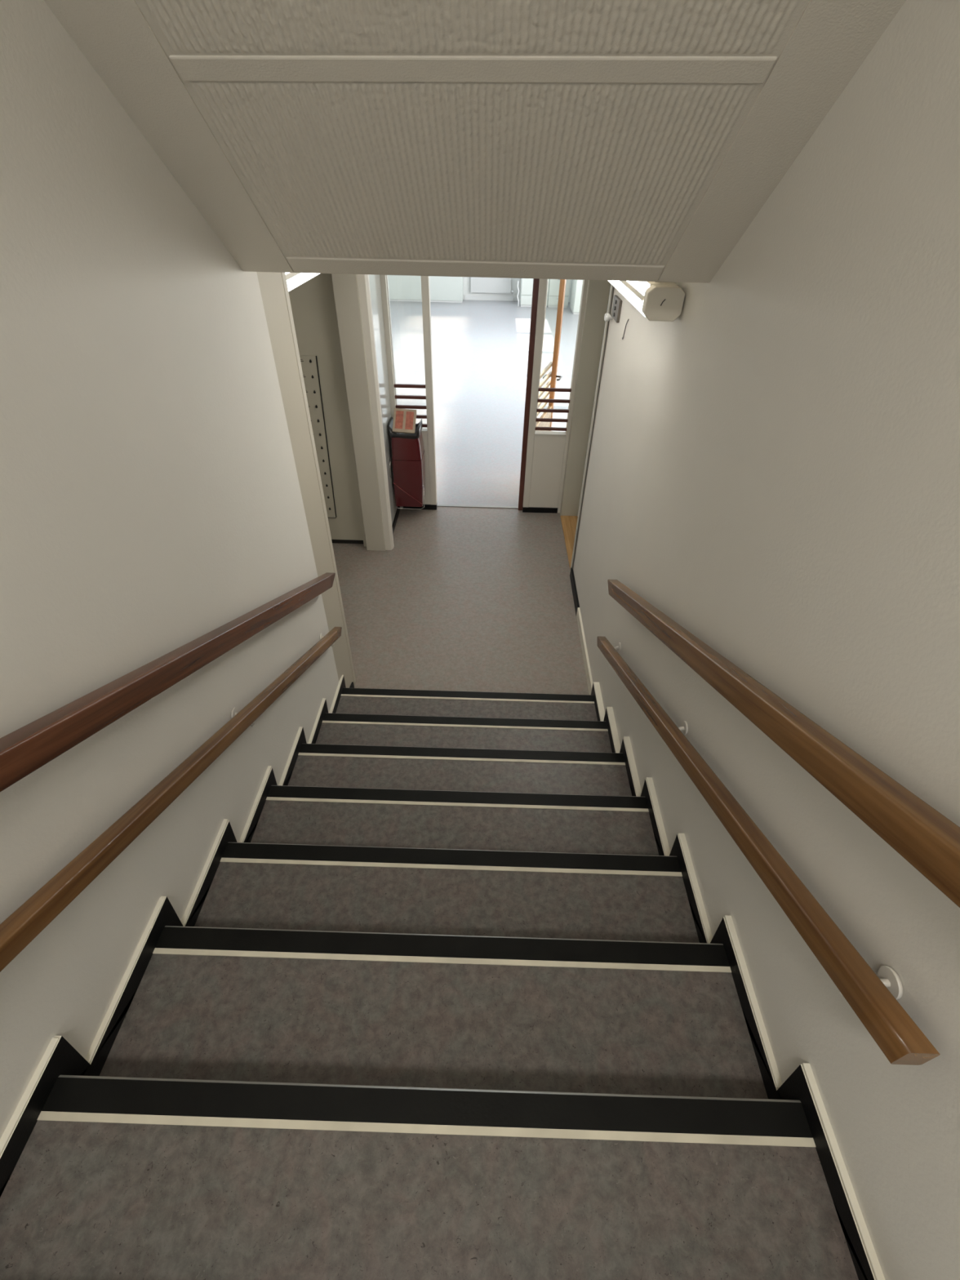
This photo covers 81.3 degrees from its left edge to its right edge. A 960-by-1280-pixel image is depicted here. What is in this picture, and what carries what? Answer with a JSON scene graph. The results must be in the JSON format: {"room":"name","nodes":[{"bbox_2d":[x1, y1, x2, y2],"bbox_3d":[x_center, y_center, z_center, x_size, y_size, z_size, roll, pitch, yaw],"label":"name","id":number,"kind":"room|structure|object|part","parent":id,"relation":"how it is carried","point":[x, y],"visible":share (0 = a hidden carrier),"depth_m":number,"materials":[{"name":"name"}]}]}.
{"room":"stairwell","nodes":[
{"label":"stairwell","id":0,"kind":"room"},
{"bbox_2d":[0,0,338,1138],"bbox_3d":[-0.833,0.478,0.401,0.112,3.970,4.645,2,40,0],"label":"wall","id":1,"kind":"structure","parent":0,"point":[151,501],"depth_m":1.14,"materials":[{"name":"paint"}]},
{"bbox_2d":[0,572,335,791],"bbox_3d":[-0.723,0.053,1.254,0.073,1.190,2.503,2,40,0],"label":"handrail","id":2,"kind":"object","parent":1,"relation":"attached to","point":[24,750],"visible":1,"depth_m":1.09,"materials":[{"name":"brown wood"}]},
{"bbox_2d":[0,626,342,972],"bbox_3d":[-0.726,0.234,1.665,0.069,0.971,2.022,2,40,0],"label":"handrail","id":3,"kind":"object","parent":1,"relation":"attached to","point":[29,919],"visible":1,"depth_m":1.12,"materials":[{"name":"brown wood"}]},
{"bbox_2d":[0,674,343,1156],"bbox_3d":[-0.767,0.562,1.900,0.018,0.882,2.202,2,40,0],"label":"trim","id":4,"kind":"structure","parent":1,"relation":"attached to","point":[25,1097],"depth_m":1.25,"materials":[{"name":"beige paint"}]},
{"bbox_2d":[0,675,346,1196],"bbox_3d":[-0.793,1.338,1.040,0.017,1.249,4.522,2,40,0],"label":"baseboard","id":5,"kind":"structure","parent":1,"relation":"attached to","point":[64,1060],"depth_m":1.18,"materials":[{"name":"black"}]},
{"bbox_2d":[256,271,355,688],"bbox_3d":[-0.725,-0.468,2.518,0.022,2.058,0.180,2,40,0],"label":"trim","id":6,"kind":"structure","parent":1,"relation":"attached to","point":[271,284],"depth_m":2.24,"materials":[{"name":"beige paint"}]},
{"bbox_2d":[349,681,354,688],"bbox_3d":[-0.737,0.290,3.177,0.015,0.050,0.098,7,40,7],"label":"baseboard","id":7,"kind":"structure","parent":1,"relation":"attached to","point":[352,686],"depth_m":3.19,"materials":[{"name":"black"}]},
{"bbox_2d":[368,274,397,524],"bbox_3d":[-0.753,-1.757,4.030,0.095,2.088,0.642,2,40,0],"label":"wall","id":8,"kind":"structure","parent":0,"point":[375,280],"depth_m":4.03,"materials":[{"name":"white paint"}]},
{"bbox_2d":[331,273,385,551],"bbox_3d":[-0.796,-1.558,3.792,0.147,2.088,0.180,2,40,0],"label":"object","id":9,"kind":"structure","parent":8,"relation":"attached to","point":[345,286],"depth_m":3.67,"materials":[{"name":"beige paint"}]},
{"bbox_2d":[356,274,394,550],"bbox_3d":[-0.696,-1.529,3.760,0.056,2.088,0.064,2,40,0],"label":"trim","id":10,"kind":"structure","parent":8,"relation":"attached to","point":[363,282],"depth_m":3.69,"materials":[{"name":"beige paint"}]},
{"bbox_2d":[391,506,399,533],"bbox_3d":[-0.718,-0.988,4.700,0.013,0.050,0.602,2,40,0],"label":"baseboard","id":11,"kind":"structure","parent":8,"relation":"attached to","point":[393,525],"depth_m":4.74,"materials":[{"name":"black"}]},
{"bbox_2d":[332,299,589,694],"bbox_3d":[-0.015,-3.740,8.131,6.600,0.120,13.053,2,40,0],"label":"floor","id":12,"kind":"structure","parent":0,"point":[464,598],"depth_m":4.38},
{"bbox_2d":[387,275,422,302],"bbox_3d":[-1.711,-8.177,12.572,0.895,0.908,0.410,2,40,0],"label":"base cabinet","id":13,"kind":"object","parent":12,"relation":"on","point":[401,287],"visible":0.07,"depth_m":12.56,"materials":[{"name":"white"}]},
{"bbox_2d":[389,427,425,509],"bbox_3d":[-0.579,-1.387,4.532,0.261,0.603,0.288,2,40,0],"label":"waste bin","id":14,"kind":"object","parent":12,"relation":"on","point":[408,464],"visible":0.9,"depth_m":4.45,"materials":[{"name":"red plastic"}]},
{"bbox_2d":[387,417,422,439],"bbox_3d":[-0.578,-1.649,4.335,0.241,0.102,0.243,2,40,0],"label":"bag","id":15,"kind":"object","parent":14,"relation":"on","point":[419,426],"visible":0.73,"depth_m":4.26,"materials":[{"name":"black plastic"}]},
{"bbox_2d":[392,408,416,433],"bbox_3d":[-0.578,-1.676,4.281,0.177,0.156,0.144,2,40,0],"label":"carton","id":16,"kind":"object","parent":15,"relation":"on","point":[404,420],"visible":1,"depth_m":4.27,"materials":[{"name":"cardboard"}]},
{"bbox_2d":[395,410,413,429],"bbox_3d":[-0.577,-1.680,4.268,0.141,0.108,0.098,2,40,0],"label":"print","id":17,"kind":"object","parent":16,"relation":"attached to","point":[404,420],"depth_m":4.27},
{"bbox_3d":[-0.586,-1.255,4.508,0.263,0.430,0.085,-5,40,-7],"label":"wire frame","id":18,"kind":"part","parent":14,"relation":"part of","materials":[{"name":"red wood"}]},
{"bbox_3d":[-0.589,-1.194,4.559,0.231,0.188,0.008,1,40,0],"label":"cord","id":19,"kind":"part","parent":14,"relation":"part of","materials":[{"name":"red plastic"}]},
{"bbox_2d":[0,687,858,1279],"bbox_3d":[-0.085,0.711,1.932,1.350,1.229,2.228,2,40,0],"label":"staircase","id":20,"kind":"structure","parent":12,"relation":"on","point":[451,1006],"depth_m":1.16,"materials":[{"name":"grey carpet"}]},
{"bbox_2d":[429,275,462,302],"bbox_3d":[-0.824,-8.151,12.566,0.870,0.908,0.410,2,40,0],"label":"base cabinet","id":21,"kind":"object","parent":12,"relation":"on","point":[442,289],"visible":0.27,"depth_m":12.55,"materials":[{"name":"white"}]},
{"bbox_2d":[437,504,518,508],"bbox_3d":[-0.002,-1.194,5.000,0.760,0.006,0.030,2,40,0],"label":"trim","id":22,"kind":"structure","parent":12,"relation":"on","point":[440,505],"depth_m":4.99,"materials":[{"name":"grey"}]},
{"bbox_2d":[516,278,519,306],"bbox_3d":[0.845,-7.785,12.240,0.055,0.831,0.148,-3,40,-5],"label":"pipe","id":23,"kind":"object","parent":12,"relation":"on","point":[518,278],"visible":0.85,"depth_m":12.34,"materials":[{"name":"white metal"}]},
{"bbox_2d":[519,278,549,306],"bbox_3d":[1.217,-7.996,12.437,0.600,0.908,0.710,2,40,0],"label":"base cabinet","id":24,"kind":"object","parent":12,"relation":"on","point":[526,284],"visible":0.36,"depth_m":12.31,"materials":[{"name":"white"}]},
{"bbox_3d":[1.203,-7.536,12.399,0.592,0.180,0.020,2,40,0],"label":"drawer","id":25,"kind":"part","parent":24,"relation":"part of","materials":[{"name":"white"}]},
{"bbox_3d":[1.208,-7.746,12.223,0.592,0.344,0.020,2,40,0],"label":"drawer","id":26,"kind":"part","parent":24,"relation":"part of","materials":[{"name":"white"}]},
{"bbox_2d":[546,279,570,307],"bbox_3d":[1.749,-7.981,12.434,0.455,0.908,0.710,2,40,0],"label":"base cabinet","id":27,"kind":"object","parent":12,"relation":"on","point":[553,286],"visible":0.41,"depth_m":12.29,"materials":[{"name":"white"}]},
{"bbox_3d":[1.735,-7.521,12.396,0.447,0.180,0.020,2,40,0],"label":"drawer","id":28,"kind":"part","parent":27,"relation":"part of","materials":[{"name":"white"}]},
{"bbox_3d":[1.740,-7.731,12.220,0.447,0.344,0.020,2,40,0],"label":"drawer","id":29,"kind":"part","parent":27,"relation":"part of","materials":[{"name":"white"}]},
{"bbox_2d":[569,280,582,314],"bbox_3d":[2.409,-7.502,11.881,0.820,0.908,0.740,2,40,0],"label":"base cabinet","id":30,"kind":"object","parent":12,"relation":"on","point":[576,289],"visible":0.23,"depth_m":11.78,"materials":[{"name":"white"}]},
{"bbox_2d":[43,0,906,283],"bbox_3d":[-0.038,-1.029,0.220,1.418,1.789,2.500,2,40,0],"label":"ceiling","id":31,"kind":"structure","parent":0,"point":[641,140],"depth_m":1.11,"materials":[{"name":"beige paint"}]},
{"bbox_3d":[-0.032,-1.010,0.649,1.065,0.403,0.612,2,40,0],"label":"ribbed panel","id":32,"kind":"part","parent":31,"relation":"part of","materials":[{"name":"beige paint"}]},
{"bbox_3d":[-0.026,-1.059,1.316,1.093,0.327,0.442,4,40,3],"label":"ribbed panel","id":33,"kind":"part","parent":31,"relation":"part of","materials":[{"name":"beige paint"}]},
{"bbox_2d":[462,276,573,302],"bbox_3d":[0.165,-9.067,12.113,6.600,2.928,0.100,2,40,0],"label":"wall","id":34,"kind":"structure","parent":0,"point":[466,280],"depth_m":12.88,"materials":[{"name":"white paint"}]},
{"bbox_2d":[464,294,515,301],"bbox_3d":[0.238,-7.944,12.977,1.200,0.100,0.015,2,40,0],"label":"baseboard","id":35,"kind":"structure","parent":34,"relation":"attached to","point":[472,297],"depth_m":12.97,"materials":[{"name":"white paint"}]},
{"bbox_2d":[470,276,514,301],"bbox_3d":[0.286,-8.155,12.726,0.997,0.748,0.117,2,40,0],"label":"radiator","id":36,"kind":"object","parent":34,"relation":"attached to","point":[486,285],"visible":0.57,"depth_m":12.75,"materials":[{"name":"white metal"}]},
{"bbox_3d":[0.248,-8.220,12.675,0.917,0.585,0.055,2,40,0],"label":"panel","id":37,"kind":"part","parent":36,"relation":"part of","materials":[{"name":"white paint"}]},
{"bbox_2d":[573,0,959,1279],"bbox_3d":[0.689,0.131,0.857,0.152,3.970,5.862,2,40,0],"label":"wall","id":38,"kind":"structure","parent":0,"point":[774,465],"depth_m":0.99,"materials":[{"name":"paint"}]},
{"bbox_2d":[569,567,579,614],"bbox_3d":[0.670,-0.350,3.959,0.017,0.075,0.492,2,40,1],"label":"baseboard","id":39,"kind":"structure","parent":38,"relation":"attached to","point":[571,573],"depth_m":3.93,"materials":[{"name":"black"}]},
{"bbox_2d":[576,607,592,694],"bbox_3d":[0.648,0.079,3.447,0.016,0.075,0.835,2,40,1],"label":"trim","id":40,"kind":"structure","parent":38,"relation":"attached to","point":[588,676],"depth_m":3.43,"materials":[{"name":"beige paint"}]},
{"bbox_2d":[560,280,614,572],"bbox_3d":[0.797,-1.589,3.873,0.194,2.088,1.026,2,40,0],"label":"door","id":41,"kind":"structure","parent":38,"relation":"in","point":[599,294],"depth_m":4.18,"materials":[{"name":"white wood"}]},
{"bbox_2d":[604,312,612,321],"bbox_3d":[0.690,-1.733,3.000,0.040,0.044,0.044,2,40,0],"label":"handle","id":42,"kind":"object","parent":41,"relation":"attached to","point":[607,317],"visible":0.94,"depth_m":2.99,"materials":[{"name":"white paint"}]},
{"bbox_2d":[611,294,622,322],"bbox_3d":[0.697,-1.696,2.861,0.020,0.097,0.170,2,40,0],"label":"switch plate","id":43,"kind":"object","parent":38,"relation":"attached to","point":[617,303],"visible":1,"depth_m":2.83,"materials":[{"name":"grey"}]},
{"bbox_2d":[622,319,628,339],"bbox_3d":[0.694,-1.484,2.668,0.015,0.096,0.088,7,40,7],"label":"wire hook","id":44,"kind":"object","parent":38,"relation":"attached to","point":[628,319],"visible":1,"depth_m":2.63,"materials":[{"name":"grey metal"}]},
{"bbox_2d":[591,681,875,1279],"bbox_3d":[0.583,1.377,1.032,0.035,1.249,4.524,2,40,0],"label":"baseboard","id":45,"kind":"structure","parent":38,"relation":"attached to","point":[796,1087],"depth_m":1.11,"materials":[{"name":"black"}]},
{"bbox_2d":[593,682,884,1279],"bbox_3d":[0.612,0.602,1.891,0.035,0.882,2.202,2,40,0],"label":"trim","id":46,"kind":"structure","parent":38,"relation":"attached to","point":[867,1242],"depth_m":1.22,"materials":[{"name":"beige paint"}]},
{"bbox_2d":[596,635,940,1065],"bbox_3d":[0.586,0.261,1.681,0.088,0.898,1.844,2,40,0],"label":"handrail","id":47,"kind":"object","parent":38,"relation":"attached to","point":[873,998],"visible":1,"depth_m":0.93,"materials":[{"name":"brown wood"}]},
{"bbox_2d":[607,579,959,907],"bbox_3d":[0.587,0.098,1.192,0.088,1.139,2.414,2,40,0],"label":"handrail","id":48,"kind":"object","parent":38,"relation":"attached to","point":[929,841],"visible":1,"depth_m":0.86,"materials":[{"name":"brown wood"}]},
{"bbox_3d":[-0.578,-2.007,2.607,3.050,0.110,2.659,2,40,0],"label":"ceiling","id":49,"kind":"structure","parent":0,"visible":0},
{"bbox_2d":[284,272,319,291],"bbox_3d":[-0.770,-1.685,2.445,0.112,0.161,1.120,2,40,0],"label":"lamp","id":50,"kind":"object","parent":49,"relation":"attached to","point":[294,280],"visible":0.02,"depth_m":2.22,"materials":[{"name":"beige plastic"}]},
{"bbox_2d":[608,280,684,321],"bbox_3d":[0.621,-1.504,2.267,0.123,0.160,1.181,2,40,0],"label":"lamp","id":51,"kind":"object","parent":49,"relation":"attached to","point":[656,300],"visible":0.56,"depth_m":1.85,"materials":[{"name":"beige plastic"}]},
{"bbox_3d":[-1.436,-1.616,3.843,1.140,2.088,0.060,2,40,0],"label":"wall","id":52,"kind":"structure","parent":0,"visible":0},
{"bbox_2d":[288,273,363,543],"bbox_3d":[-1.445,-1.584,3.804,1.085,2.088,0.040,2,40,0],"label":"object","id":53,"kind":"structure","parent":52,"relation":"in","point":[311,304],"depth_m":3.70,"materials":[{"name":"paint"}]},
{"bbox_2d":[299,355,336,518],"bbox_3d":[-1.175,-1.380,3.934,0.244,1.140,0.014,2,40,0],"label":"strip","id":54,"kind":"object","parent":53,"relation":"attached to","point":[309,366],"visible":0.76,"depth_m":3.84,"materials":[{"name":"paint"}]},
{"bbox_2d":[328,273,366,546],"bbox_3d":[-0.886,-1.555,3.785,0.033,2.088,0.040,2,40,0],"label":"trim","id":55,"kind":"structure","parent":52,"relation":"attached to","point":[329,274],"depth_m":3.72,"materials":[{"name":"paint"}]},
{"bbox_3d":[0.034,-3.096,3.370,1.470,0.840,0.103,2,40,0],"label":"wall","id":56,"kind":"structure","parent":0,"visible":0},
{"bbox_2d":[379,275,587,513],"bbox_3d":[0.008,-1.965,4.299,1.470,2.088,0.081,2,40,0],"label":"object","id":57,"kind":"structure","parent":56,"relation":"in","point":[544,453],"depth_m":4.42,"materials":[{"name":"beige paint"}]},
{"bbox_3d":[-0.693,-1.985,4.304,0.067,2.088,0.073,2,40,0],"label":"post","id":58,"kind":"part","parent":57,"relation":"part of","materials":[{"name":"beige paint"}]},
{"bbox_3d":[-0.545,-1.707,4.532,0.243,0.006,0.075,2,40,0],"label":"sill","id":59,"kind":"part","parent":57,"relation":"part of","materials":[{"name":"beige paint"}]},
{"bbox_3d":[-0.550,-1.462,4.741,0.243,0.639,0.069,2,40,0],"label":"panel","id":60,"kind":"part","parent":57,"relation":"part of","materials":[{"name":"beige paint"}]},
{"bbox_3d":[-0.390,-1.994,4.287,0.053,2.043,0.073,2,40,0],"label":"post","id":61,"kind":"part","parent":57,"relation":"part of","materials":[{"name":"beige paint"}]},
{"bbox_3d":[0.422,-1.971,4.282,0.052,2.043,0.073,2,40,0],"label":"post","id":62,"kind":"part","parent":57,"relation":"part of","materials":[{"name":"beige paint"}]},
{"bbox_3d":[0.563,-1.430,4.734,0.254,0.639,0.069,2,40,0],"label":"panel","id":63,"kind":"part","parent":57,"relation":"part of","materials":[{"name":"beige paint"}]},
{"bbox_3d":[0.568,-1.675,4.524,0.254,0.006,0.075,2,40,0],"label":"sill","id":64,"kind":"part","parent":57,"relation":"part of","materials":[{"name":"beige paint"}]},
{"bbox_2d":[535,279,566,431],"bbox_3d":[0.524,-2.189,4.636,0.163,2.000,0.748,16,42,17],"label":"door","id":65,"kind":"structure","parent":57,"relation":"attached to","point":[553,364],"depth_m":4.77,"materials":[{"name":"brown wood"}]},
{"bbox_3d":[0.536,-1.679,5.059,0.030,0.676,0.620,13,41,13],"label":"panel","id":66,"kind":"part","parent":65,"relation":"part of","materials":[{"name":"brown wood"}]},
{"bbox_3d":[0.691,-2.283,4.874,0.057,0.021,0.144,2,40,0],"label":"handle","id":67,"kind":"part","parent":65,"relation":"part of","materials":[{"name":"grey metal"}]},
{"bbox_3d":[0.722,-1.945,4.295,0.041,2.088,0.073,2,40,0],"label":"post","id":68,"kind":"part","parent":57,"relation":"part of","materials":[{"name":"beige paint"}]}
]}

